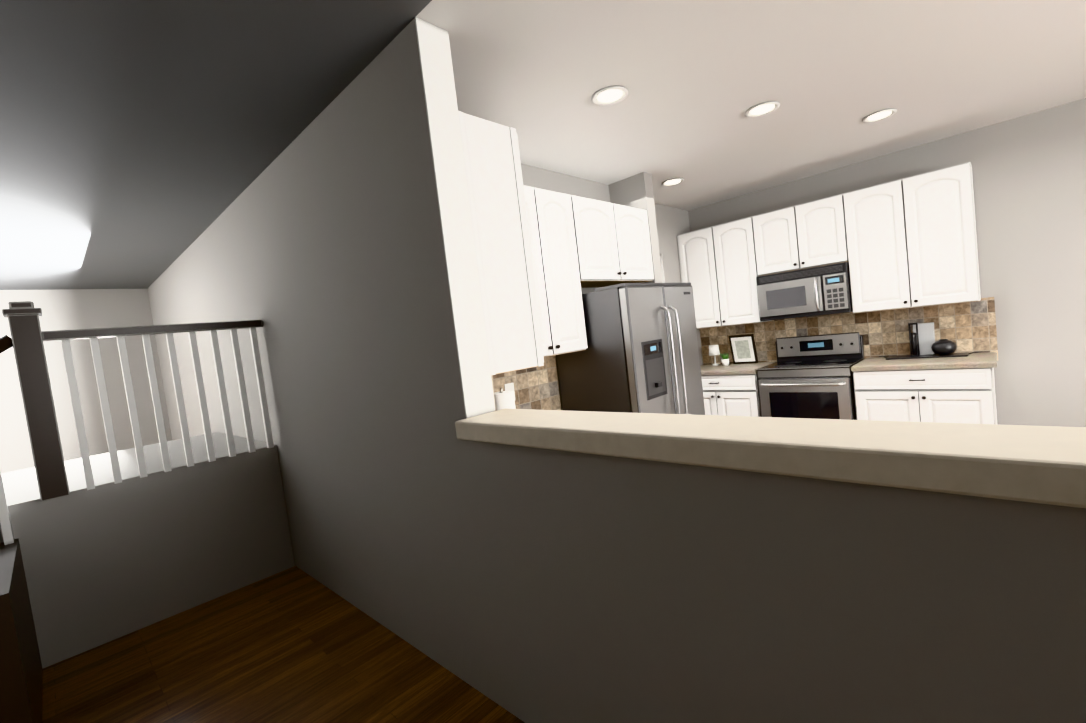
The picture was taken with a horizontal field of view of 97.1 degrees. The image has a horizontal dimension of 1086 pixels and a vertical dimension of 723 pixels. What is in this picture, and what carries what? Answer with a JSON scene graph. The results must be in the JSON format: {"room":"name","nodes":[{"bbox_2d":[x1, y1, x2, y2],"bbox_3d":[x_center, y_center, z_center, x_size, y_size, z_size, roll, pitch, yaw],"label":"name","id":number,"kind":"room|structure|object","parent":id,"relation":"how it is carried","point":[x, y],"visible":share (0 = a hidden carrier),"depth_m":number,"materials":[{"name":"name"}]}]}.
{"room":"stair landing hallway","nodes":[
{"label":"stair landing hallway","id":0,"kind":"room"},
{"bbox_2d":[0,289,171,472],"bbox_3d":[-5.897,0.509,5.592,0.120,2.670,2.340,-4,4,44],"label":"wall","id":1,"kind":"structure","parent":0,"point":[69,309],"depth_m":5.86,"materials":[{"name":"white paint"}]},
{"bbox_2d":[42,566,523,722],"bbox_3d":[-0.103,1.330,3.187,11.720,0.050,6.900,-4,4,44],"label":"floor","id":2,"kind":"structure","parent":0,"point":[295,644],"depth_m":2.33,"materials":[{"name":"brown wood"}]},
{"bbox_2d":[0,301,294,722],"bbox_3d":[-2.966,0.680,2.837,2.700,1.950,2.330,-4,4,44],"label":"rail","id":3,"kind":"object","parent":2,"relation":"on","point":[102,549],"visible":0.98,"depth_m":2.83,"materials":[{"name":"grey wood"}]},
{"bbox_2d":[556,283,704,414],"bbox_3d":[0.720,0.315,3.602,0.735,1.722,0.915,-4,4,44],"label":"refrigerator","id":4,"kind":"object","parent":2,"relation":"on","point":[640,354],"visible":0.58,"depth_m":3.26,"materials":[{"name":"grey metal"}]},
{"bbox_2d":[701,373,760,416],"bbox_3d":[1.991,0.521,5.101,0.818,0.846,0.682,-4,4,44],"label":"base cabinet","id":5,"kind":"object","parent":2,"relation":"on","point":[730,395],"visible":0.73,"depth_m":4.76,"materials":[{"name":"white wood"}]},
{"bbox_2d":[700,362,774,375],"bbox_3d":[1.944,0.079,5.079,0.820,0.042,0.646,-4,4,44],"label":"countertop","id":6,"kind":"structure","parent":5,"relation":"on","point":[735,369],"depth_m":4.88,"materials":[{"name":"beige stone"}]},
{"bbox_2d":[709,345,719,365],"bbox_3d":[1.923,-0.071,5.375,0.120,0.225,0.120,-4,4,44],"label":"table lamp","id":7,"kind":"object","parent":6,"relation":"on","point":[714,350],"visible":1,"depth_m":5.33,"materials":[{"name":"white fabric"}]},
{"bbox_2d":[720,354,728,365],"bbox_3d":[1.979,-0.027,5.210,0.109,0.144,0.105,-4,4,44],"label":"potted plant","id":8,"kind":"object","parent":6,"relation":"on","point":[725,360],"visible":1,"depth_m":5.19,"materials":[{"name":"white ceramic"}]},
{"bbox_2d":[728,334,757,363],"bbox_3d":[2.152,-0.132,5.155,0.260,0.316,0.085,-4,4,44],"label":"framed print","id":9,"kind":"object","parent":6,"relation":"on","point":[743,349],"visible":1,"depth_m":5.14,"materials":[{"name":"white paper"}]},
{"bbox_2d":[757,332,864,419],"bbox_3d":[2.529,0.344,4.511,0.760,1.138,0.710,-4,4,44],"label":"range","id":10,"kind":"object","parent":2,"relation":"on","point":[811,377],"visible":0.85,"depth_m":4.39,"materials":[{"name":"grey metal"}]},
{"bbox_2d":[853,368,996,424],"bbox_3d":[3.164,0.446,3.973,0.860,0.846,0.682,-4,4,44],"label":"base cabinet","id":11,"kind":"object","parent":2,"relation":"on","point":[964,395],"visible":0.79,"depth_m":3.71,"materials":[{"name":"white wood"}]},
{"bbox_2d":[851,352,996,370],"bbox_3d":[3.124,0.003,3.945,0.888,0.042,0.646,-4,4,44],"label":"countertop","id":12,"kind":"structure","parent":11,"relation":"on","point":[982,360],"depth_m":3.77,"materials":[{"name":"beige stone"}]},
{"bbox_2d":[879,352,978,359],"bbox_3d":[3.240,-0.052,4.057,0.661,0.025,0.200,-4,4,44],"label":"decorative tray","id":13,"kind":"object","parent":12,"relation":"on","point":[965,354],"visible":0.98,"depth_m":4.00,"materials":[{"name":"black plastic"}]},
{"bbox_2d":[908,322,919,356],"bbox_3d":[3.156,-0.187,4.080,0.060,0.285,0.060,-4,4,44],"label":"lantern","id":14,"kind":"object","parent":13,"relation":"on","point":[914,343],"visible":1,"depth_m":4.07,"materials":[{"name":"black metal"}]},
{"bbox_2d":[913,322,934,354],"bbox_3d":[3.262,-0.193,4.103,0.140,0.270,0.050,-4,4,44],"label":"block","id":15,"kind":"object","parent":13,"relation":"on","point":[926,333],"visible":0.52,"depth_m":4.08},
{"bbox_2d":[931,339,956,354],"bbox_3d":[3.312,-0.120,3.963,0.164,0.128,0.164,-4,4,44],"label":"round vase","id":16,"kind":"object","parent":13,"relation":"on","point":[943,347],"visible":1,"depth_m":3.91,"materials":[{"name":"black ceramic"}]},
{"bbox_3d":[0.701,0.842,2.137,2.733,0.846,1.343,-4,4,44],"label":"base cabinet","id":17,"kind":"object","parent":2,"relation":"on","visible":0},
{"bbox_3d":[0.677,0.486,2.106,2.751,0.220,1.328,-4,4,44],"label":"countertop","id":18,"kind":"structure","parent":17,"relation":"on","visible":0},
{"bbox_3d":[-0.220,0.452,2.517,0.280,0.012,0.350,-4,4,44],"label":"tray","id":19,"kind":"object","parent":18,"relation":"on","visible":0},
{"bbox_2d":[494,388,515,410],"bbox_3d":[-0.204,0.289,2.544,0.150,0.302,0.150,-4,4,44],"label":"paper towel","id":20,"kind":"object","parent":19,"relation":"on","point":[504,400],"visible":0.33,"depth_m":2.48,"materials":[{"name":"paper"}]},
{"bbox_2d":[310,114,609,630],"bbox_3d":[-0.116,-0.053,3.410,0.120,2.670,2.560,-4,4,44],"label":"wall","id":21,"kind":"structure","parent":0,"point":[540,178],"depth_m":2.51,"materials":[{"name":"grey paint"}]},
{"bbox_2d":[491,355,561,409],"bbox_3d":[-0.348,0.263,3.053,0.012,0.498,1.348,-4,4,44],"label":"wall tile","id":22,"kind":"structure","parent":21,"relation":"attached to","point":[536,388],"depth_m":3.36,"materials":[{"name":"tile"}]},
{"bbox_2d":[504,383,514,399],"bbox_3d":[-0.218,0.204,3.175,0.007,0.120,0.080,-4,4,44],"label":"switch plate","id":23,"kind":"object","parent":22,"relation":"attached to","point":[509,386],"visible":0.58,"depth_m":3.17,"materials":[{"name":"white plastic"}]},
{"bbox_2d":[530,191,549,338],"bbox_3d":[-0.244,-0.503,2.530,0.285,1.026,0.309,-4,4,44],"label":"upper cabinet","id":24,"kind":"object","parent":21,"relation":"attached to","point":[531,192],"depth_m":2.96,"materials":[{"name":"white wood"}]},
{"bbox_2d":[530,187,587,355],"bbox_3d":[-0.119,-0.551,3.100,0.347,1.047,0.710,-4,4,44],"label":"upper cabinet","id":25,"kind":"object","parent":21,"relation":"attached to","point":[543,257],"depth_m":3.10,"materials":[{"name":"white wood"}]},
{"bbox_2d":[574,196,653,287],"bbox_3d":[0.427,-0.886,3.691,0.347,0.577,0.960,-4,4,44],"label":"upper cabinet","id":26,"kind":"object","parent":21,"relation":"attached to","point":[614,239],"depth_m":3.54,"materials":[{"name":"white wood"}]},
{"bbox_2d":[0,0,1085,289],"bbox_3d":[-0.381,-1.385,2.992,11.840,0.080,6.900,-4,4,44],"label":"ceiling","id":27,"kind":"structure","parent":0,"point":[697,79],"depth_m":2.41,"materials":[{"name":"paint"}]},
{"bbox_2d":[591,86,628,105],"bbox_3d":[0.353,-1.399,2.529,0.196,0.012,0.196,-4,4,44],"label":"recessed light","id":28,"kind":"object","parent":27,"relation":"in","point":[608,95],"visible":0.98,"depth_m":2.52,"materials":[{"name":"beige plastic"}]},
{"bbox_2d":[661,178,683,185],"bbox_3d":[1.151,-1.591,4.253,0.196,0.012,0.196,-4,4,44],"label":"recessed light","id":29,"kind":"object","parent":27,"relation":"in","point":[672,181],"visible":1,"depth_m":4.25,"materials":[{"name":"beige plastic"}]},
{"bbox_2d":[745,101,779,116],"bbox_3d":[1.339,-1.538,2.929,0.196,0.012,0.196,-4,4,44],"label":"recessed light","id":30,"kind":"object","parent":27,"relation":"in","point":[762,109],"visible":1,"depth_m":2.92,"materials":[{"name":"beige plastic"}]},
{"bbox_2d":[862,108,896,122],"bbox_3d":[2.286,-1.669,3.259,0.196,0.012,0.196,-4,4,44],"label":"recessed light","id":31,"kind":"object","parent":27,"relation":"in","point":[880,115],"visible":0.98,"depth_m":3.25,"materials":[{"name":"beige plastic"}]},
{"bbox_2d":[148,18,1085,722],"bbox_3d":[-0.828,0.087,2.429,11.600,2.670,0.140,-4,4,44],"label":"wall","id":32,"kind":"structure","parent":0,"point":[625,590],"depth_m":1.63,"materials":[{"name":"grey paint"}]},
{"bbox_2d":[415,17,494,417],"bbox_3d":[-0.332,-0.532,1.853,0.008,1.493,0.144,-4,4,44],"label":"wall","id":33,"kind":"structure","parent":32,"relation":"attached to","point":[451,186],"depth_m":1.84,"materials":[{"name":"white paint"}]},
{"bbox_2d":[458,111,549,374],"bbox_3d":[-0.259,-0.479,2.123,0.272,1.047,0.332,-4,4,44],"label":"upper cabinet","id":34,"kind":"object","parent":32,"relation":"attached to","point":[502,212],"depth_m":2.03,"materials":[{"name":"white wood"}]},
{"bbox_2d":[455,409,1085,507],"bbox_3d":[1.565,0.128,0.162,5.018,0.070,0.260,-4,4,44],"label":"countertop","id":35,"kind":"structure","parent":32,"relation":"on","point":[1039,464],"depth_m":0.98,"materials":[{"name":"stone"}]},
{"bbox_2d":[608,172,662,282],"bbox_3d":[0.123,-0.163,4.859,2.470,2.670,0.120,-4,4,44],"label":"wall","id":36,"kind":"structure","parent":0,"point":[635,191],"depth_m":3.96,"materials":[{"name":"white paint"}]},
{"bbox_2d":[657,204,669,282],"bbox_3d":[0.675,-0.282,5.802,1.970,2.670,0.120,-4,4,44],"label":"wall","id":37,"kind":"structure","parent":0,"point":[664,267],"depth_m":5.06,"materials":[{"name":"white paint"}]},
{"bbox_2d":[654,203,702,365],"bbox_3d":[1.256,-0.310,5.072,0.120,2.670,1.770,-4,4,44],"label":"wall","id":38,"kind":"structure","parent":0,"point":[676,221],"depth_m":5.23,"materials":[{"name":"white paint"}]},
{"bbox_2d":[688,98,1085,426],"bbox_3d":[4.042,-0.553,3.530,6.050,2.670,0.120,-4,4,44],"label":"wall","id":39,"kind":"structure","parent":0,"point":[1029,178],"depth_m":3.72,"materials":[{"name":"white paint"}]},
{"bbox_2d":[677,216,772,328],"bbox_3d":[1.936,-0.910,5.144,0.813,1.047,0.347,-4,4,44],"label":"upper cabinet","id":40,"kind":"object","parent":39,"relation":"attached to","point":[719,262],"depth_m":4.98,"materials":[{"name":"white wood"}]},
{"bbox_2d":[753,193,848,276],"bbox_3d":[2.481,-1.175,4.582,0.773,0.587,0.347,-4,4,44],"label":"upper cabinet","id":41,"kind":"object","parent":39,"relation":"attached to","point":[810,234],"depth_m":4.43,"materials":[{"name":"white wood"}]},
{"bbox_2d":[756,262,852,320],"bbox_3d":[2.494,-0.649,4.562,0.765,0.440,0.457,-4,4,44],"label":"microwave","id":42,"kind":"object","parent":41,"relation":"attached to","point":[818,291],"visible":1,"depth_m":4.41,"materials":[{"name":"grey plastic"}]},
{"bbox_2d":[700,297,997,364],"bbox_3d":[2.749,-0.206,4.725,2.498,0.513,0.012,-4,4,44],"label":"wall tile","id":43,"kind":"structure","parent":39,"relation":"attached to","point":[969,327],"depth_m":4.38,"materials":[{"name":"tile"}]},
{"bbox_2d":[845,162,980,313],"bbox_3d":[3.086,-0.984,4.039,0.832,1.047,0.347,-4,4,44],"label":"upper cabinet","id":44,"kind":"object","parent":39,"relation":"attached to","point":[909,242],"depth_m":3.88,"materials":[{"name":"white wood"}]}
]}

